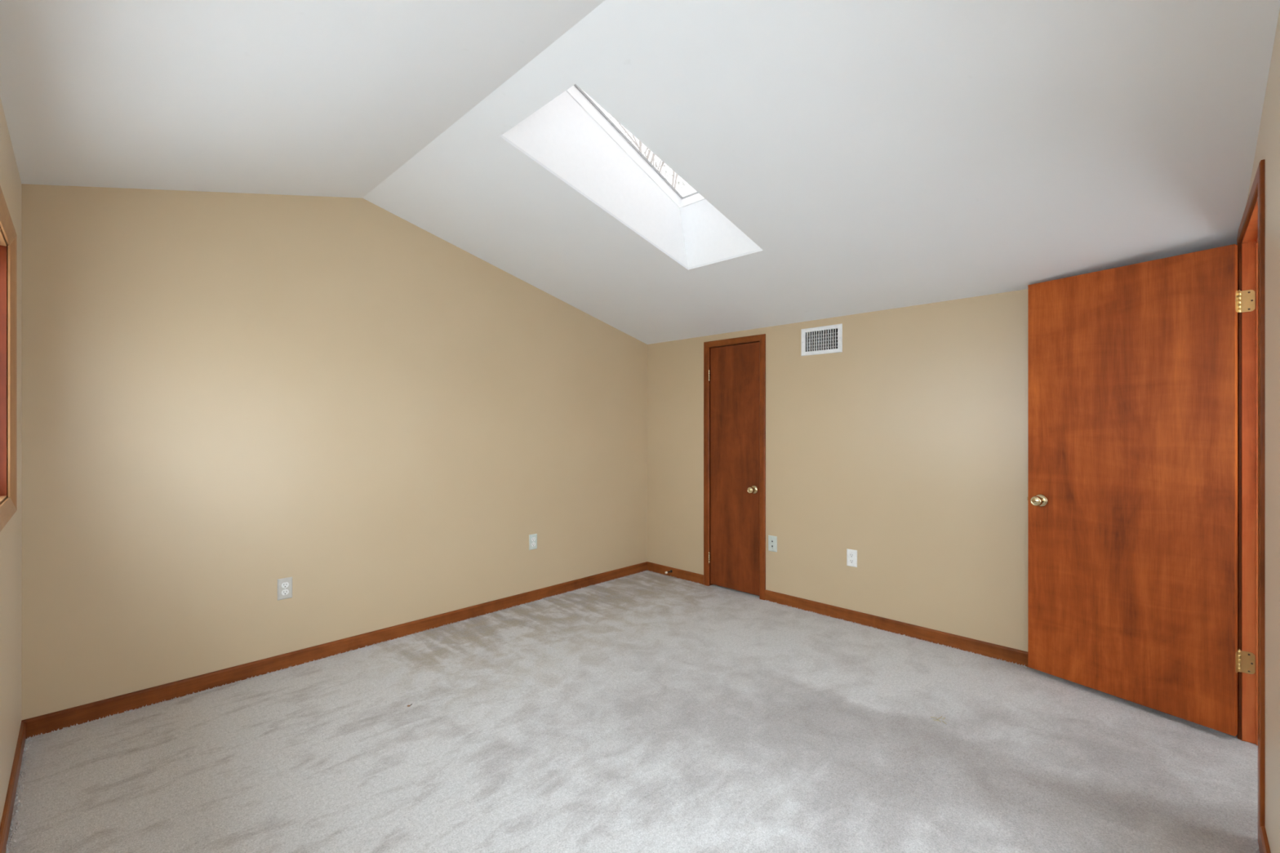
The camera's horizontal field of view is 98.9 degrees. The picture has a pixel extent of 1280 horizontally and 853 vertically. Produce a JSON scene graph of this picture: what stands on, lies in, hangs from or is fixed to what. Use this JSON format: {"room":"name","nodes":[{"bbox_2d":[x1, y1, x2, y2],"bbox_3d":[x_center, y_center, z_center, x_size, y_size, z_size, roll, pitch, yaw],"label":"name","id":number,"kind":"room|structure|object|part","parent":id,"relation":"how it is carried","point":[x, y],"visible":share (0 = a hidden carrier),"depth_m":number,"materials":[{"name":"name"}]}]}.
{"room":"bedroom","nodes":[
{"label":"bedroom","id":0,"kind":"room"},
{"bbox_2d":[0,97,21,824],"bbox_3d":[-1.280,0.153,0.930,3.746,2.394,0.115,0,0,44],"label":"wall","id":1,"kind":"structure","parent":0,"point":[10,180],"depth_m":1.92,"materials":[{"name":"beige paint"}]},
{"bbox_2d":[0,186,17,532],"bbox_3d":[-1.166,-0.189,0.833,2.911,0.957,0.131,0,0,44],"label":"window","id":2,"kind":"structure","parent":1,"relation":"in","point":[8,237],"depth_m":1.84,"materials":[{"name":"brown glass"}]},
{"bbox_3d":[-1.126,-0.640,0.873,2.910,0.054,0.018,0,0,44],"label":"casing","id":3,"kind":"part","parent":2,"relation":"part of","materials":[{"name":"brown wood"}]},
{"bbox_3d":[-1.126,0.263,0.873,2.910,0.054,0.018,0,0,44],"label":"casing","id":4,"kind":"part","parent":2,"relation":"part of","materials":[{"name":"brown wood"}]},
{"bbox_3d":[-2.144,-0.189,1.871,0.060,0.956,0.018,0,0,44],"label":"casing","id":5,"kind":"part","parent":2,"relation":"part of","materials":[{"name":"brown wood"}]},
{"bbox_2d":[0,720,25,852],"bbox_3d":[-1.272,1.266,1.012,3.619,0.088,0.012,0,0,44],"label":"baseboard","id":6,"kind":"structure","parent":1,"relation":"attached to","point":[6,816],"depth_m":1.87,"materials":[{"name":"brown wood"}]},
{"bbox_2d":[21,183,647,720],"bbox_3d":[-1.296,-0.012,3.672,0.115,2.724,4.008,0,0,44],"label":"wall","id":7,"kind":"structure","parent":0,"point":[225,397],"depth_m":2.92,"materials":[{"name":"beige paint"}]},
{"bbox_2d":[277,577,292,600],"bbox_3d":[-1.915,0.871,2.954,0.007,0.114,0.070,0,0,44],"label":"wall outlet","id":8,"kind":"object","parent":7,"relation":"attached to","point":[284,584],"visible":1,"depth_m":2.95,"materials":[{"name":"white plastic"}]},
{"bbox_2d":[281,589,288,595],"bbox_3d":[-1.913,0.890,2.952,0.002,0.029,0.034,0,0,44],"label":"receptacle","id":9,"kind":"object","parent":8,"relation":"attached to","point":[284,592],"depth_m":2.95,"materials":[{"name":"white plastic"}]},
{"bbox_2d":[281,582,288,587],"bbox_3d":[-1.913,0.852,2.952,0.002,0.029,0.034,0,0,44],"label":"receptacle","id":10,"kind":"object","parent":8,"relation":"attached to","point":[284,584],"depth_m":2.95,"materials":[{"name":"white plastic"}]},
{"bbox_2d":[21,561,648,738],"bbox_3d":[-1.251,1.266,3.627,0.012,0.088,3.778,0,0,44],"label":"baseboard","id":11,"kind":"structure","parent":7,"relation":"attached to","point":[81,714],"depth_m":2.93,"materials":[{"name":"brown wood"}]},
{"bbox_2d":[528,533,537,550],"bbox_3d":[-0.797,0.858,4.094,0.007,0.114,0.070,0,0,44],"label":"wall outlet","id":12,"kind":"object","parent":7,"relation":"attached to","point":[532,538],"visible":1,"depth_m":4.09,"materials":[{"name":"white plastic"}]},
{"bbox_2d":[5,570,1259,852],"bbox_3d":[0.459,1.345,1.951,5.031,0.110,4.008,0,0,44],"label":"floor","id":13,"kind":"structure","parent":0,"point":[646,711],"depth_m":2.20,"materials":[{"name":"grey carpet"}]},
{"bbox_2d":[929,715,946,724],"bbox_3d":[1.335,1.297,2.436,0.072,0.005,0.066,0,0,44],"label":"lint tangle","id":14,"kind":"object","parent":13,"relation":"on","point":[941,716],"visible":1,"depth_m":2.43,"materials":[{"name":"beige fabric"}]},
{"bbox_2d":[0,0,1279,344],"bbox_3d":[0.041,-1.045,2.361,3.861,0.645,4.008,0,0,44],"label":"ceiling","id":15,"kind":"structure","parent":0,"point":[877,155],"depth_m":2.04,"materials":[{"name":"white paint"}]},
{"bbox_2d":[647,288,1027,651],"bbox_3d":[1.455,0.284,3.721,3.746,2.131,0.145,0,0,44],"label":"wall","id":16,"kind":"structure","parent":0,"point":[904,447],"depth_m":3.50,"materials":[{"name":"beige paint"}]},
{"bbox_2d":[708,342,759,595],"bbox_3d":[0.731,0.318,4.311,0.483,1.929,0.098,0,0,44],"label":"door","id":17,"kind":"structure","parent":16,"relation":"in","point":[734,369],"depth_m":4.31,"materials":[{"name":"brown wood"}]},
{"bbox_3d":[0.848,0.478,4.166,0.052,0.052,0.054,0,0,44],"label":"knob","id":18,"kind":"part","parent":17,"relation":"part of","materials":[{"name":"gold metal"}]},
{"bbox_2d":[703,333,765,599],"bbox_3d":[0.763,0.305,4.346,0.577,2.010,0.099,0,0,44],"label":"door frame","id":19,"kind":"structure","parent":16,"relation":"attached to","point":[761,339],"depth_m":4.23,"materials":[{"name":"brown wood"}]},
{"bbox_3d":[0.547,0.305,4.499,0.054,2.010,0.015,0,0,44],"label":"casing","id":20,"kind":"part","parent":19,"relation":"part of","materials":[{"name":"brown wood"}]},
{"bbox_3d":[0.734,-0.675,4.316,0.577,0.049,0.015,0,0,44],"label":"head casing","id":21,"kind":"part","parent":19,"relation":"part of","materials":[{"name":"brown wood"}]},
{"bbox_3d":[0.923,0.305,4.130,0.046,2.010,0.015,0,0,44],"label":"casing","id":22,"kind":"part","parent":19,"relation":"part of","materials":[{"name":"brown wood"}]},
{"bbox_2d":[768,535,777,552],"bbox_3d":[0.986,0.868,4.075,0.072,0.117,0.007,0,0,44],"label":"phone jack","id":23,"kind":"object","parent":16,"relation":"attached to","point":[772,540],"visible":1,"depth_m":4.07,"materials":[{"name":"plastic"}]},
{"bbox_2d":[800,323,842,355],"bbox_3d":[1.287,-0.604,3.837,0.301,0.193,0.094,0,0,44],"label":"air vent","id":24,"kind":"object","parent":16,"relation":"in","point":[824,340],"visible":0.98,"depth_m":3.83,"materials":[{"name":"white metal"}]},
{"bbox_2d":[647,561,1027,666],"bbox_3d":[1.363,1.266,3.701,3.619,0.088,0.012,0,0,44],"label":"baseboard","id":25,"kind":"structure","parent":16,"relation":"attached to","point":[980,647],"depth_m":3.49,"materials":[{"name":"brown wood"}]},
{"bbox_2d":[846,548,857,567],"bbox_3d":[1.413,0.875,3.656,0.070,0.114,0.007,0,0,44],"label":"wall outlet","id":26,"kind":"object","parent":16,"relation":"attached to","point":[851,554],"visible":1,"depth_m":3.65,"materials":[{"name":"white plastic"}]},
{"bbox_2d":[1246,8,1279,852],"bbox_3d":[1.379,-0.012,1.050,0.115,2.724,3.778,0,0,44],"label":"wall","id":27,"kind":"structure","parent":0,"point":[1268,145],"depth_m":1.56,"materials":[{"name":"beige paint"}]},
{"bbox_2d":[1236,159,1265,844],"bbox_3d":[2.263,0.245,1.959,0.126,2.130,0.898,0,0,44],"label":"door frame","id":28,"kind":"structure","parent":27,"relation":"attached to","point":[1251,239],"depth_m":2.25,"materials":[{"name":"brown wood"}]},
{"bbox_2d":[1027,244,1240,736],"bbox_3d":[2.269,0.260,2.594,0.155,2.030,0.782,0,0,-31],"label":"door","id":29,"kind":"structure","parent":28,"relation":"attached to","point":[1132,369],"depth_m":2.53,"materials":[{"name":"brown wood"}]},
{"bbox_3d":[2.062,0.383,2.841,0.050,0.052,0.052,0,0,-31],"label":"knob","id":30,"kind":"part","parent":29,"relation":"part of","materials":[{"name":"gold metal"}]},
{"bbox_3d":[2.516,0.245,2.300,0.011,2.130,0.057,0,0,44],"label":"casing","id":31,"kind":"part","parent":28,"relation":"part of","materials":[{"name":"brown wood"}]},
{"bbox_3d":[2.222,-0.793,1.999,0.011,0.053,0.897,0,0,44],"label":"head casing","id":32,"kind":"part","parent":28,"relation":"part of","materials":[{"name":"brown wood"}]},
{"bbox_3d":[1.927,0.245,1.699,0.011,2.130,0.057,0,0,44],"label":"casing","id":33,"kind":"part","parent":28,"relation":"part of","materials":[{"name":"brown wood"}]},
{"bbox_2d":[1258,826,1271,852],"bbox_3d":[0.964,1.266,0.716,0.012,0.088,2.696,0,0,44],"label":"baseboard","id":34,"kind":"structure","parent":27,"relation":"attached to","point":[1264,846],"depth_m":1.63,"materials":[{"name":"brown wood"}]},
{"bbox_3d":[0.077,-1.335,2.326,4.531,1.214,4.978,0,0,44],"label":"roof","id":35,"kind":"structure","parent":0,"visible":0},
{"bbox_2d":[502,84,761,267],"bbox_3d":[0.027,-1.445,2.763,0.612,0.905,1.375,0,0,44],"label":"window","id":36,"kind":"structure","parent":35,"relation":"attached to","point":[571,135],"depth_m":3.04,"materials":[{"name":"white glass"}]},
{"bbox_3d":[-0.187,-1.611,2.954,0.040,0.524,1.231,0,0,44],"label":"frame rail","id":37,"kind":"part","parent":36,"relation":"part of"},
{"bbox_3d":[0.029,-1.653,2.765,0.592,0.472,1.212,0,0,44],"label":"pane","id":38,"kind":"part","parent":36,"relation":"part of","materials":[{"name":"clear glass"}]},
{"bbox_3d":[0.458,-1.369,3.202,0.612,0.076,0.067,0,0,44],"label":"frame rail","id":39,"kind":"part","parent":36,"relation":"part of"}
]}

